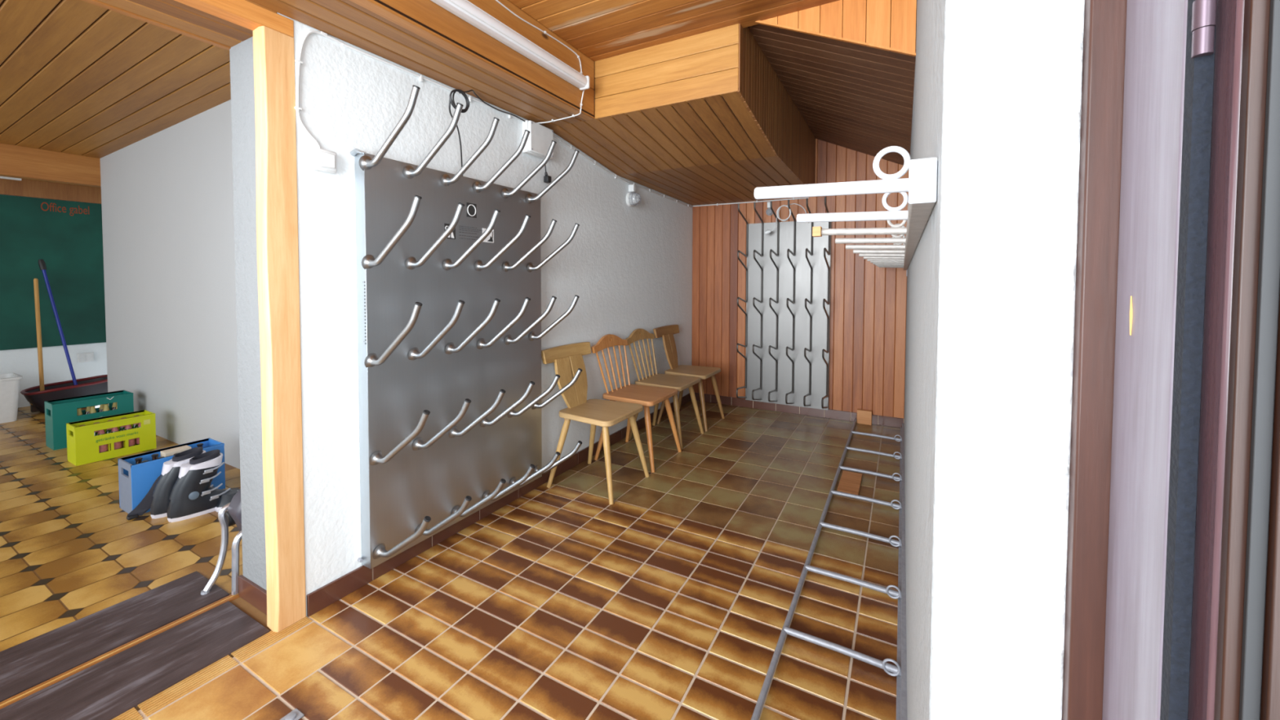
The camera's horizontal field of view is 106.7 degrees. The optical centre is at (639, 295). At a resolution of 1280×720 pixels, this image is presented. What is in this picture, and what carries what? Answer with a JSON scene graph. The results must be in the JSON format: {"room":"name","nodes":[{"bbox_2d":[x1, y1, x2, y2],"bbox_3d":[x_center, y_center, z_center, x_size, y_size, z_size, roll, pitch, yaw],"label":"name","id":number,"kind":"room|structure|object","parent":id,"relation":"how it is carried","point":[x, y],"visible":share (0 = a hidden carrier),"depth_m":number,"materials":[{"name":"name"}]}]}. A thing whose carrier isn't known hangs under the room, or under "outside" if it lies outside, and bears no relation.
{"room":"ski boot room","nodes":[
{"label":"ski boot room","id":0,"kind":"room"},
{"bbox_2d":[0,194,107,408],"bbox_3d":[-6.971,-0.176,3.797,0.170,2.700,4.400,1,2,29],"label":"wall","id":1,"kind":"structure","parent":0,"point":[24,362],"depth_m":5.03,"materials":[{"name":"white paint"}]},
{"bbox_2d":[0,177,101,204],"bbox_3d":[-6.962,-1.059,3.593,0.050,0.182,4.100,1,2,29],"label":"trim","id":2,"kind":"structure","parent":1,"relation":"attached to","point":[23,188],"depth_m":4.98,"materials":[{"name":"brown wood"}]},
{"bbox_2d":[0,194,106,350],"bbox_3d":[-6.724,-0.206,4.040,0.018,1.545,3.065,1,2,29],"label":"board","id":3,"kind":"object","parent":1,"relation":"attached to","point":[67,235],"visible":1,"depth_m":5.00,"materials":[{"name":"green"}]},
{"bbox_2d":[76,351,93,362],"bbox_3d":[-6.084,0.680,5.231,0.030,0.100,0.120,1,2,29],"label":"wall socket","id":4,"kind":"object","parent":1,"relation":"attached to","point":[85,357],"visible":1,"depth_m":5.22,"materials":[{"name":"grey plastic"}]},
{"bbox_2d":[22,178,101,188],"bbox_3d":[-6.487,-1.142,3.386,1.100,0.020,4.200,1,2,29],"label":"ceiling","id":5,"kind":"structure","parent":0,"point":[23,179],"depth_m":5.03,"materials":[{"name":"brown wood"}]},
{"bbox_2d":[0,176,21,180],"bbox_3d":[-6.070,-1.101,3.894,0.060,0.094,1.290,1,2,29],"label":"tube light","id":6,"kind":"object","parent":5,"relation":"attached to","point":[1,177],"visible":0.12,"depth_m":4.38,"materials":[{"name":"white plastic"}]},
{"bbox_2d":[0,0,231,158],"bbox_3d":[-4.122,-1.274,1.827,4.300,0.135,3.760,1,2,29],"label":"ceiling","id":7,"kind":"structure","parent":0,"point":[77,77],"depth_m":2.85,"materials":[{"name":"brown wood"}]},
{"bbox_2d":[126,474,161,519],"bbox_3d":[-2.678,1.085,2.650,0.277,0.272,0.045,-1,2,-22],"label":"boot","id":8,"kind":"object","parent":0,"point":[144,505],"visible":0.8,"depth_m":2.64,"materials":[{"name":"black plastic"}]},
{"bbox_2d":[100,99,239,469],"bbox_3d":[-3.186,-0.186,3.578,4.290,2.750,0.170,1,2,29],"label":"wall","id":9,"kind":"structure","parent":0,"point":[167,195],"depth_m":3.72,"materials":[{"name":"grey paint"}]},
{"bbox_2d":[0,143,101,187],"bbox_3d":[-5.964,-1.206,3.067,0.120,0.430,4.150,1,2,29],"label":"trim","id":10,"kind":"structure","parent":9,"relation":"attached to","point":[15,162],"depth_m":4.24,"materials":[{"name":"brown wood"}]},
{"bbox_2d":[249,0,594,128],"bbox_3d":[-1.338,-1.024,1.317,0.372,0.020,3.740,1,2,29],"label":"ceiling","id":11,"kind":"structure","parent":0,"point":[346,20],"depth_m":2.03,"materials":[{"name":"brown wood"}]},
{"bbox_2d":[349,0,594,119],"bbox_3d":[-1.256,-1.202,1.267,0.185,0.381,3.740,1,2,29],"label":"trim","id":12,"kind":"structure","parent":11,"relation":"attached to","point":[427,12],"depth_m":2.21,"materials":[{"name":"brown wood"}]},
{"bbox_2d":[430,0,590,90],"bbox_3d":[-0.694,-1.188,2.025,0.066,0.072,1.593,1,2,29],"label":"tube light","id":13,"kind":"object","parent":12,"relation":"attached to","point":[466,11],"visible":1,"depth_m":2.19,"materials":[{"name":"white plastic"}]},
{"bbox_2d":[495,0,584,124],"bbox_3d":[-0.761,-1.198,2.304,0.355,0.341,1.234,1,2,29],"label":"cable","id":14,"kind":"object","parent":12,"relation":"attached to","point":[497,1],"visible":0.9,"depth_m":2.62,"materials":[{"name":"plastic"}]},
{"bbox_2d":[0,400,900,719],"bbox_3d":[-2.746,1.238,3.032,8.358,0.062,7.060,1,2,29],"label":"floor","id":15,"kind":"structure","parent":0,"point":[671,599],"depth_m":2.02,"materials":[{"name":"tile"}]},
{"bbox_2d":[0,373,22,423],"bbox_3d":[-6.013,0.958,4.218,0.364,0.410,0.644,1,2,29],"label":"tub","id":16,"kind":"object","parent":15,"relation":"on","point":[10,382],"visible":1,"depth_m":4.36,"materials":[{"name":"white plastic"}]},
{"bbox_2d":[20,374,107,413],"bbox_3d":[-5.778,0.989,4.876,0.402,0.306,0.679,1,2,29],"label":"basin","id":17,"kind":"object","parent":15,"relation":"on","point":[98,384],"visible":0.73,"depth_m":4.76,"materials":[{"name":"plastic"}]},
{"bbox_2d":[29,278,44,412],"bbox_3d":[-5.875,0.482,4.670,0.070,1.297,0.150,1,2,29],"label":"broom","id":18,"kind":"object","parent":17,"relation":"in","point":[33,409],"visible":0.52,"depth_m":4.65,"materials":[{"name":"brown wood"}]},
{"bbox_2d":[38,259,77,385],"bbox_3d":[-5.805,0.382,4.805,0.354,1.489,0.166,-1,2,-32],"label":"mop","id":19,"kind":"object","parent":17,"relation":"in","point":[42,264],"visible":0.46,"depth_m":4.79,"materials":[{"name":"blue plastic"}]},
{"bbox_2d":[44,390,133,450],"bbox_3d":[-4.472,1.001,3.883,0.220,0.352,0.438,1,2,29],"label":"crate","id":20,"kind":"object","parent":15,"relation":"on","point":[58,412],"visible":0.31,"depth_m":3.75,"materials":[{"name":"teal plastic"}]},
{"bbox_2d":[76,408,82,415],"bbox_3d":[-4.467,1.016,3.796,0.065,0.304,0.065,1,2,29],"label":"beer bottle","id":21,"kind":"object","parent":20,"relation":"on","point":[78,410],"visible":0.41,"depth_m":3.79,"materials":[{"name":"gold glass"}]},
{"bbox_2d":[84,406,90,414],"bbox_3d":[-4.515,1.012,3.907,0.065,0.304,0.065,1,2,29],"label":"beer bottle","id":22,"kind":"object","parent":20,"relation":"on","point":[88,408],"visible":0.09,"depth_m":3.89,"materials":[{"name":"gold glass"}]},
{"bbox_2d":[88,405,96,413],"bbox_3d":[-4.431,1.014,3.861,0.065,0.304,0.065,1,2,29],"label":"beer bottle","id":23,"kind":"object","parent":20,"relation":"on","point":[92,410],"visible":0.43,"depth_m":3.85,"materials":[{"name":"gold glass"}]},
{"bbox_2d":[97,404,103,412],"bbox_3d":[-4.479,1.010,3.972,0.065,0.304,0.065,1,2,29],"label":"beer bottle","id":24,"kind":"object","parent":20,"relation":"on","point":[101,406],"visible":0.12,"depth_m":3.96,"materials":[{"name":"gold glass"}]},
{"bbox_2d":[102,403,110,411],"bbox_3d":[-4.395,1.012,3.926,0.065,0.304,0.065,1,2,29],"label":"beer bottle","id":25,"kind":"object","parent":20,"relation":"on","point":[105,406],"visible":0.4,"depth_m":3.91,"materials":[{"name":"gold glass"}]},
{"bbox_2d":[110,402,116,410],"bbox_3d":[-4.443,1.008,4.037,0.065,0.304,0.065,1,2,29],"label":"beer bottle","id":26,"kind":"object","parent":20,"relation":"on","point":[114,404],"visible":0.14,"depth_m":4.02,"materials":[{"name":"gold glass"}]},
{"bbox_2d":[66,409,156,466],"bbox_3d":[-3.945,1.053,3.567,0.211,0.272,0.410,1,2,29],"label":"crate","id":27,"kind":"object","parent":15,"relation":"on","point":[82,445],"visible":0.98,"depth_m":3.50,"materials":[{"name":"plastic"}]},
{"bbox_2d":[93,422,99,435],"bbox_3d":[-4.021,1.058,3.529,0.065,0.238,0.065,1,2,29],"label":"beer bottle","id":28,"kind":"object","parent":27,"relation":"on","point":[95,432],"visible":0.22,"depth_m":3.51,"materials":[{"name":"brown glass"}]},
{"bbox_2d":[96,429,107,453],"bbox_3d":[-3.937,1.060,3.483,0.065,0.238,0.065,1,2,29],"label":"beer bottle","id":29,"kind":"object","parent":27,"relation":"on","point":[102,448],"visible":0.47,"depth_m":3.47,"materials":[{"name":"brown glass"}]},
{"bbox_2d":[105,419,112,433],"bbox_3d":[-3.987,1.056,3.590,0.065,0.238,0.065,1,2,29],"label":"beer bottle","id":30,"kind":"object","parent":27,"relation":"on","point":[108,430],"visible":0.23,"depth_m":3.57,"materials":[{"name":"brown glass"}]},
{"bbox_2d":[110,426,121,450],"bbox_3d":[-3.903,1.058,3.544,0.065,0.238,0.065,1,2,29],"label":"beer bottle","id":31,"kind":"object","parent":27,"relation":"on","point":[117,445],"visible":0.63,"depth_m":3.53,"materials":[{"name":"brown glass"}]},
{"bbox_2d":[118,417,125,431],"bbox_3d":[-3.953,1.054,3.651,0.065,0.238,0.065,1,2,29],"label":"beer bottle","id":32,"kind":"object","parent":27,"relation":"on","point":[122,428],"visible":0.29,"depth_m":3.63,"materials":[{"name":"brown glass"}]},
{"bbox_2d":[122,424,135,447],"bbox_3d":[-3.869,1.056,3.605,0.065,0.238,0.065,1,2,29],"label":"beer bottle","id":33,"kind":"object","parent":27,"relation":"on","point":[131,442],"visible":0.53,"depth_m":3.60,"materials":[{"name":"brown glass"}]},
{"bbox_2d":[132,415,139,428],"bbox_3d":[-3.919,1.052,3.713,0.065,0.238,0.065,1,2,29],"label":"beer bottle","id":34,"kind":"object","parent":27,"relation":"on","point":[135,425],"visible":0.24,"depth_m":3.69,"materials":[{"name":"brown glass"}]},
{"bbox_2d":[135,422,140,444],"bbox_3d":[-3.835,1.054,3.666,0.065,0.238,0.065,1,2,29],"label":"beer bottle","id":35,"kind":"object","parent":27,"relation":"on","point":[137,440],"visible":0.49,"depth_m":3.64,"materials":[{"name":"brown glass"}]},
{"bbox_2d":[117,437,225,513],"bbox_3d":[-2.793,1.072,2.858,0.213,0.285,0.411,1,2,29],"label":"crate","id":36,"kind":"object","parent":15,"relation":"on","point":[135,481],"visible":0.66,"depth_m":2.70,"materials":[{"name":"blue plastic"}]},
{"bbox_2d":[134,457,142,464],"bbox_3d":[-2.900,1.072,2.760,0.064,0.265,0.064,1,2,29],"label":"beer bottle","id":37,"kind":"object","parent":36,"relation":"on","point":[138,460],"visible":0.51,"depth_m":2.75,"materials":[{"name":"brown glass"}]},
{"bbox_2d":[151,453,158,460],"bbox_3d":[-2.867,1.070,2.820,0.064,0.265,0.064,1,2,29],"label":"beer bottle","id":38,"kind":"object","parent":36,"relation":"in","point":[154,456],"visible":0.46,"depth_m":2.81,"materials":[{"name":"brown glass"}]},
{"bbox_2d":[160,444,191,457],"bbox_3d":[-2.797,1.062,2.878,0.070,0.273,0.120,1,2,29],"label":"cardboard box","id":39,"kind":"object","parent":36,"relation":"on","point":[171,451],"visible":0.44,"depth_m":2.85,"materials":[{"name":"beige cardboard"}]},
{"bbox_2d":[150,446,217,519],"bbox_3d":[-2.596,1.052,2.726,0.132,0.333,0.300,1,2,32],"label":"boot","id":40,"kind":"object","parent":15,"relation":"on","point":[163,487],"visible":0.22,"depth_m":2.63,"materials":[{"name":"black plastic"}]},
{"bbox_2d":[166,448,232,522],"bbox_3d":[-2.460,1.054,2.684,0.132,0.333,0.300,1,2,36],"label":"boot","id":41,"kind":"object","parent":15,"relation":"on","point":[192,495],"visible":0.97,"depth_m":2.63,"materials":[{"name":"black plastic"}]},
{"bbox_2d":[200,488,241,595],"bbox_3d":[-1.669,0.990,2.173,0.213,0.498,0.511,1,2,29],"label":"folding chair","id":42,"kind":"object","parent":15,"relation":"on","point":[233,516],"visible":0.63,"depth_m":2.01,"materials":[{"name":"silver metal"}]},
{"bbox_2d":[214,488,239,511],"bbox_3d":[-2.314,1.173,2.771,0.089,0.091,0.236,2,3,45],"label":"sneaker","id":43,"kind":"object","parent":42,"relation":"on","point":[226,498],"visible":0.37,"depth_m":2.70,"materials":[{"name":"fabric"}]},
{"bbox_2d":[280,708,304,719],"bbox_3d":[-1.042,1.259,1.421,0.047,0.012,0.053,1,2,29],"label":"bolt","id":44,"kind":"object","parent":15,"relation":"on","point":[295,714],"visible":1,"depth_m":1.42,"materials":[{"name":"metal"}]},
{"bbox_2d":[541,342,648,504],"bbox_3d":[-0.284,0.778,3.100,0.544,0.876,0.508,1,2,29],"label":"wooden chair","id":45,"kind":"object","parent":15,"relation":"on","point":[566,358],"visible":0.96,"depth_m":3.10,"materials":[{"name":"brown wood"}]},
{"bbox_2d":[591,333,681,472],"bbox_3d":[-0.022,0.752,3.560,0.529,0.898,0.476,1,2,29],"label":"wooden chair","id":46,"kind":"object","parent":15,"relation":"on","point":[646,396],"visible":0.93,"depth_m":3.55,"materials":[{"name":"orange wood"}]},
{"bbox_2d":[625,328,703,449],"bbox_3d":[0.208,0.739,3.998,0.529,0.898,0.476,1,2,29],"label":"wooden chair","id":47,"kind":"object","parent":15,"relation":"on","point":[680,383],"visible":0.83,"depth_m":4.00,"materials":[{"name":"brown wood"}]},
{"bbox_2d":[653,324,724,431],"bbox_3d":[0.459,0.736,4.448,0.544,0.876,0.508,1,2,29],"label":"wooden chair","id":48,"kind":"object","parent":15,"relation":"on","point":[666,332],"visible":0.87,"depth_m":4.45,"materials":[{"name":"brown wood"}]},
{"bbox_2d":[751,418,906,719],"bbox_3d":[1.172,1.204,2.519,0.401,0.061,4.145,1,2,29],"label":"rack","id":49,"kind":"object","parent":15,"relation":"on","point":[900,670],"visible":1,"depth_m":1.99,"materials":[{"name":"metal"}]},
{"bbox_2d":[836,470,862,495],"bbox_3d":[1.351,1.206,3.063,0.120,0.022,0.340,1,2,29],"label":"wood block","id":50,"kind":"object","parent":15,"relation":"on","point":[850,482],"visible":0.78,"depth_m":3.04,"materials":[{"name":"brown wood"}]},
{"bbox_2d":[857,408,871,425],"bbox_3d":[2.057,1.114,4.369,0.122,0.125,0.043,1,2,29],"label":"wood block","id":51,"kind":"object","parent":15,"relation":"on","point":[864,416],"visible":1,"depth_m":4.35,"materials":[{"name":"brown wood"}]},
{"bbox_2d":[276,12,692,616],"bbox_3d":[-0.488,-0.137,3.655,0.363,2.660,4.115,1,2,29],"label":"wall","id":52,"kind":"structure","parent":0,"point":[629,268],"depth_m":2.25,"materials":[{"name":"white paint"}]},
{"bbox_2d":[0,571,229,702],"bbox_3d":[-2.353,1.268,1.131,0.320,0.010,2.110,1,2,29],"label":"trim","id":53,"kind":"structure","parent":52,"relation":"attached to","point":[28,664],"depth_m":1.75,"materials":[{"name":"wood"}]},
{"bbox_2d":[0,593,239,709],"bbox_3d":[-2.186,1.272,1.051,0.040,0.008,2.130,1,2,29],"label":"trim","id":54,"kind":"structure","parent":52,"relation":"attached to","point":[230,597],"depth_m":1.66,"materials":[{"name":"wood"}]},
{"bbox_2d":[0,600,269,719],"bbox_3d":[-2.027,1.275,0.940,0.335,0.010,2.088,1,2,29],"label":"trim","id":55,"kind":"structure","parent":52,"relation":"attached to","point":[105,690],"depth_m":1.59,"materials":[{"name":"wood"}]},
{"bbox_2d":[82,0,231,50],"bbox_3d":[-2.184,-1.149,0.925,0.030,0.388,2.244,1,2,29],"label":"trim","id":56,"kind":"structure","parent":52,"relation":"attached to","point":[96,2],"depth_m":1.72,"materials":[{"name":"brown wood"}]},
{"bbox_2d":[97,0,253,47],"bbox_3d":[-2.053,-1.149,0.853,0.290,0.384,2.244,1,2,29],"label":"trim","id":57,"kind":"structure","parent":52,"relation":"attached to","point":[173,13],"depth_m":1.69,"materials":[{"name":"brown wood"}]},
{"bbox_2d":[174,0,293,37],"bbox_3d":[-1.879,-1.125,0.788,0.077,0.386,2.296,1,2,29],"label":"trim","id":58,"kind":"structure","parent":52,"relation":"attached to","point":[247,14],"depth_m":1.66,"materials":[{"name":"brown wood"}]},
{"bbox_2d":[229,36,266,590],"bbox_3d":[-1.512,0.128,1.874,0.298,2.240,0.008,1,2,29],"label":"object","id":59,"kind":"structure","parent":52,"relation":"attached to","point":[242,60],"depth_m":1.89,"materials":[{"name":"grey paint"}]},
{"bbox_2d":[238,574,266,614],"bbox_3d":[-1.532,1.205,1.907,0.292,0.085,0.012,1,2,29],"label":"baseboard","id":60,"kind":"structure","parent":52,"relation":"attached to","point":[249,591],"depth_m":1.91,"materials":[{"name":"brown tile"}]},
{"bbox_2d":[253,26,306,632],"bbox_3d":[-1.358,0.144,1.790,0.085,2.215,0.109,1,2,29],"label":"trim","id":61,"kind":"structure","parent":52,"relation":"attached to","point":[273,51],"depth_m":1.76,"materials":[{"name":"brown wood"}]},
{"bbox_2d":[294,30,342,148],"bbox_3d":[-1.249,-0.797,1.859,0.018,0.464,0.178,1,2,29],"label":"cable","id":62,"kind":"object","parent":52,"relation":"attached to","point":[308,33],"visible":0.99,"depth_m":1.80,"materials":[{"name":"plastic"}]},
{"bbox_2d":[311,147,337,173],"bbox_3d":[-1.234,-0.528,1.865,0.044,0.083,0.083,1,2,29],"label":"wall switch","id":63,"kind":"object","parent":52,"relation":"attached to","point":[322,160],"visible":1,"depth_m":1.85,"materials":[{"name":"white plastic"}]},
{"bbox_2d":[350,84,582,568],"bbox_3d":[-0.771,0.148,2.427,0.336,1.987,1.182,1,2,29],"label":"dryer","id":64,"kind":"object","parent":52,"relation":"attached to","point":[449,265],"visible":1,"depth_m":2.28,"materials":[{"name":"silver metal"}]},
{"bbox_2d":[448,88,524,176],"bbox_3d":[-0.807,-0.806,2.470,0.189,0.473,0.878,0,2,7],"label":"cable","id":65,"kind":"object","parent":64,"relation":"on","point":[451,101],"visible":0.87,"depth_m":2.11,"materials":[{"name":"plastic"}]},
{"bbox_2d":[306,393,691,617],"bbox_3d":[-0.362,1.155,3.543,0.012,0.085,3.860,1,2,29],"label":"baseboard","id":66,"kind":"structure","parent":52,"relation":"attached to","point":[322,597],"depth_m":2.32,"materials":[{"name":"brown tile"}]},
{"bbox_2d":[342,43,691,208],"bbox_3d":[-0.328,-0.984,3.526,0.014,0.185,3.640,1,2,29],"label":"cable","id":67,"kind":"object","parent":52,"relation":"attached to","point":[421,77],"visible":0.87,"depth_m":2.85,"materials":[{"name":"grey plastic"}]},
{"bbox_2d":[522,120,553,159],"bbox_3d":[-0.624,-0.953,2.933,0.067,0.187,0.223,1,2,29],"label":"junction box","id":68,"kind":"object","parent":52,"relation":"attached to","point":[540,137],"visible":0.95,"depth_m":2.88,"materials":[{"name":"grey plastic"}]},
{"bbox_2d":[543,164,551,183],"bbox_3d":[-0.583,-0.787,3.012,0.036,0.151,0.061,1,2,29],"label":"plug","id":69,"kind":"object","parent":68,"relation":"hanging from","point":[547,179],"visible":0.8,"depth_m":3.00,"materials":[{"name":"black plastic"}]},
{"bbox_2d":[626,184,641,206],"bbox_3d":[-0.042,-0.831,3.956,0.106,0.180,0.120,1,2,29],"label":"lamp","id":70,"kind":"object","parent":52,"relation":"attached to","point":[632,198],"visible":1,"depth_m":3.93,"materials":[{"name":"grey plastic"}]},
{"bbox_2d":[508,0,839,62],"bbox_3d":[-0.340,-1.345,0.792,1.873,0.020,3.800,1,2,29],"label":"ceiling","id":71,"kind":"structure","parent":0,"point":[600,29],"depth_m":2.37,"materials":[{"name":"brown wood"}]},
{"bbox_2d":[595,23,738,119],"bbox_3d":[0.122,-1.230,2.659,0.884,0.349,0.030,1,2,29],"label":"trim","id":72,"kind":"structure","parent":71,"relation":"attached to","point":[704,64],"depth_m":2.62,"materials":[{"name":"brown wood"}]},
{"bbox_2d":[549,87,802,205],"bbox_3d":[0.535,-1.020,3.803,1.257,0.179,2.420,1,2,29],"label":"ceiling","id":73,"kind":"structure","parent":0,"point":[709,150],"depth_m":3.21,"materials":[{"name":"brown wood"}]},
{"bbox_2d":[593,0,891,97],"bbox_3d":[-2.803,-1.633,3.031,8.558,0.120,7.360,1,2,29],"label":"ceiling","id":74,"kind":"structure","parent":0,"point":[866,0],"depth_m":3.22,"materials":[{"name":"brown wood"}]},
{"bbox_2d":[691,138,909,418],"bbox_3d":[1.467,-0.197,4.709,2.045,2.720,0.020,1,2,29],"label":"wall","id":75,"kind":"structure","parent":0,"point":[868,301],"depth_m":4.48,"materials":[{"name":"brown wood"}]},
{"bbox_2d":[693,197,808,206],"bbox_3d":[1.097,-0.953,4.869,1.197,0.024,0.016,1,2,29],"label":"cable","id":76,"kind":"object","parent":75,"relation":"attached to","point":[793,198],"visible":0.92,"depth_m":4.84,"materials":[{"name":"plastic"}]},
{"bbox_2d":[765,201,773,215],"bbox_3d":[1.285,-0.864,4.739,0.074,0.134,0.066,1,2,29],"label":"lamp","id":77,"kind":"object","parent":75,"relation":"attached to","point":[769,212],"visible":0.79,"depth_m":4.73,"materials":[{"name":"grey plastic"}]},
{"bbox_2d":[737,23,815,184],"bbox_3d":[1.081,-1.209,3.499,0.026,0.580,2.415,1,2,29],"label":"trim","id":78,"kind":"structure","parent":75,"relation":"attached to","point":[782,125],"depth_m":3.08,"materials":[{"name":"brown wood"}]},
{"bbox_2d":[736,196,831,409],"bbox_3d":[1.367,0.103,4.554,0.800,1.960,0.362,1,2,29],"label":"dryer","id":79,"kind":"object","parent":75,"relation":"attached to","point":[787,300],"visible":0.95,"depth_m":4.65,"materials":[{"name":"metal"}]},
{"bbox_2d":[764,203,808,235],"bbox_3d":[1.365,-0.720,4.505,0.391,0.270,0.232,1,2,29],"label":"extension cord","id":80,"kind":"object","parent":79,"relation":"hanging from","point":[766,232],"visible":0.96,"depth_m":4.42,"materials":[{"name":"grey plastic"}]},
{"bbox_2d":[694,392,904,427],"bbox_3d":[1.457,1.120,4.737,2.045,0.085,0.012,1,2,29],"label":"baseboard","id":81,"kind":"structure","parent":75,"relation":"attached to","point":[832,414],"depth_m":4.66,"materials":[{"name":"brown tile"}]},
{"bbox_2d":[747,23,915,165],"bbox_3d":[1.450,-1.284,3.314,0.796,0.379,2.380,1,2,29],"label":"ceiling","id":82,"kind":"structure","parent":0,"point":[859,98],"depth_m":2.85,"materials":[{"name":"brown wood"}]},
{"bbox_2d":[904,0,946,719],"bbox_3d":[1.472,-0.122,2.393,0.200,2.720,4.434,1,2,29],"label":"wall","id":83,"kind":"structure","parent":0,"point":[924,269],"depth_m":0.80,"materials":[{"name":"grey paint"}]},
{"bbox_2d":[755,20,915,56],"bbox_3d":[0.883,-1.228,2.254,0.738,0.348,0.010,1,2,29],"label":"trim","id":84,"kind":"structure","parent":83,"relation":"attached to","point":[757,21],"depth_m":2.22,"materials":[{"name":"brown wood"}]},
{"bbox_2d":[758,0,916,56],"bbox_3d":[0.906,-1.240,2.256,0.696,0.360,0.020,1,2,29],"label":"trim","id":85,"kind":"structure","parent":83,"relation":"attached to","point":[876,25],"depth_m":2.18,"materials":[{"name":"brown wood"}]},
{"bbox_2d":[754,146,937,275],"bbox_3d":[1.244,-0.178,2.428,0.236,0.130,4.161,1,2,29],"label":"rack","id":86,"kind":"object","parent":83,"relation":"attached to","point":[922,183],"visible":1,"depth_m":0.68,"materials":[{"name":"white metal"}]},
{"bbox_2d":[930,0,1084,719],"bbox_3d":[0.360,-0.062,0.469,0.107,2.720,0.012,1,2,29],"label":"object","id":87,"kind":"structure","parent":83,"relation":"attached to","point":[1014,68],"depth_m":0.47,"materials":[{"name":"white paint"}]},
{"bbox_2d":[1062,0,1279,719],"bbox_3d":[0.432,0.176,0.387,0.097,2.250,0.259,1,2,20],"label":"door frame","id":88,"kind":"structure","parent":83,"relation":"in","point":[1172,602],"depth_m":0.33,"materials":[{"name":"brown wood"}]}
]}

